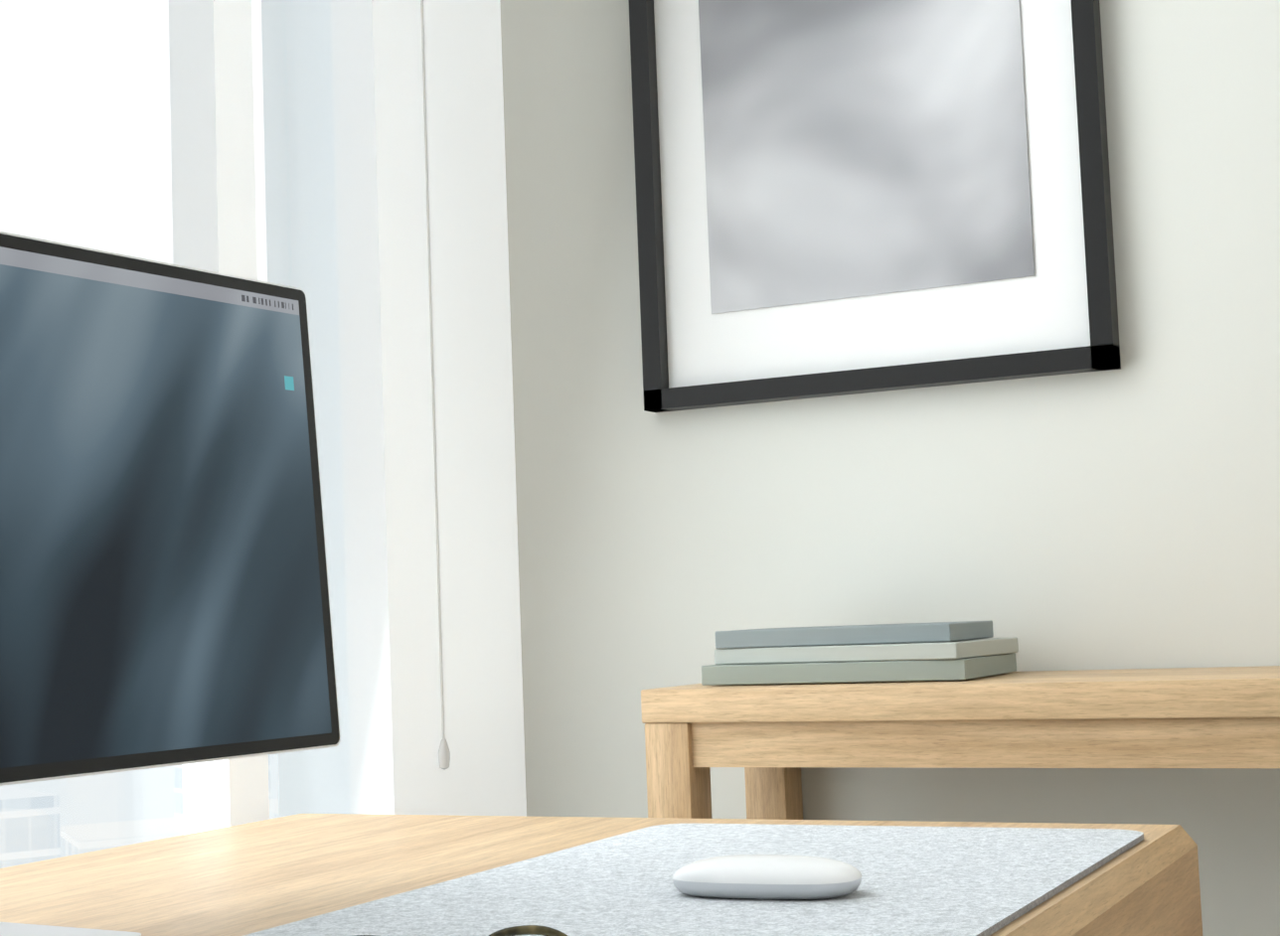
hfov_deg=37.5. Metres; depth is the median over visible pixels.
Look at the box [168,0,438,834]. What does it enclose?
window frame
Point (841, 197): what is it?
picture frame
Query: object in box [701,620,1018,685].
books
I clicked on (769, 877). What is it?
mouse
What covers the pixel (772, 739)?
side table
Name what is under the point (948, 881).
desk mat
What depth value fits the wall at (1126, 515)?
2.10 m
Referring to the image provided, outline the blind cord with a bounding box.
[420,0,450,770]
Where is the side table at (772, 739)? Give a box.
[640,665,1279,819]
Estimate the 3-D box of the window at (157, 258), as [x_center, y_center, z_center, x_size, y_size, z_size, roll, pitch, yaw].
[-1.397,-0.321,0.112,0.006,2.460,4.759,-5,-5,27]
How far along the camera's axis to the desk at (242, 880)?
1.33 m
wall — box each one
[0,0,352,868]
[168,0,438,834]
[261,0,526,817]
[499,0,1279,935]
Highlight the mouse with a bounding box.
[672,854,861,899]
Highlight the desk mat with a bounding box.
[243,823,1143,935]
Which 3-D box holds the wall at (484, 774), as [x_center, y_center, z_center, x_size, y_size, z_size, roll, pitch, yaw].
[-1.438,-0.375,0.168,0.220,2.700,5.415,-5,-5,27]
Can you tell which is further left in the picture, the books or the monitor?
the monitor
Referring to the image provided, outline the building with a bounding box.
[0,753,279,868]
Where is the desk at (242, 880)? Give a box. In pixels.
[0,813,1202,935]
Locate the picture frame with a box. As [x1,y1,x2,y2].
[628,0,1120,412]
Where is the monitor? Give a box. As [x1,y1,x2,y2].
[0,231,340,935]
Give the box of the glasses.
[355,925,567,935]

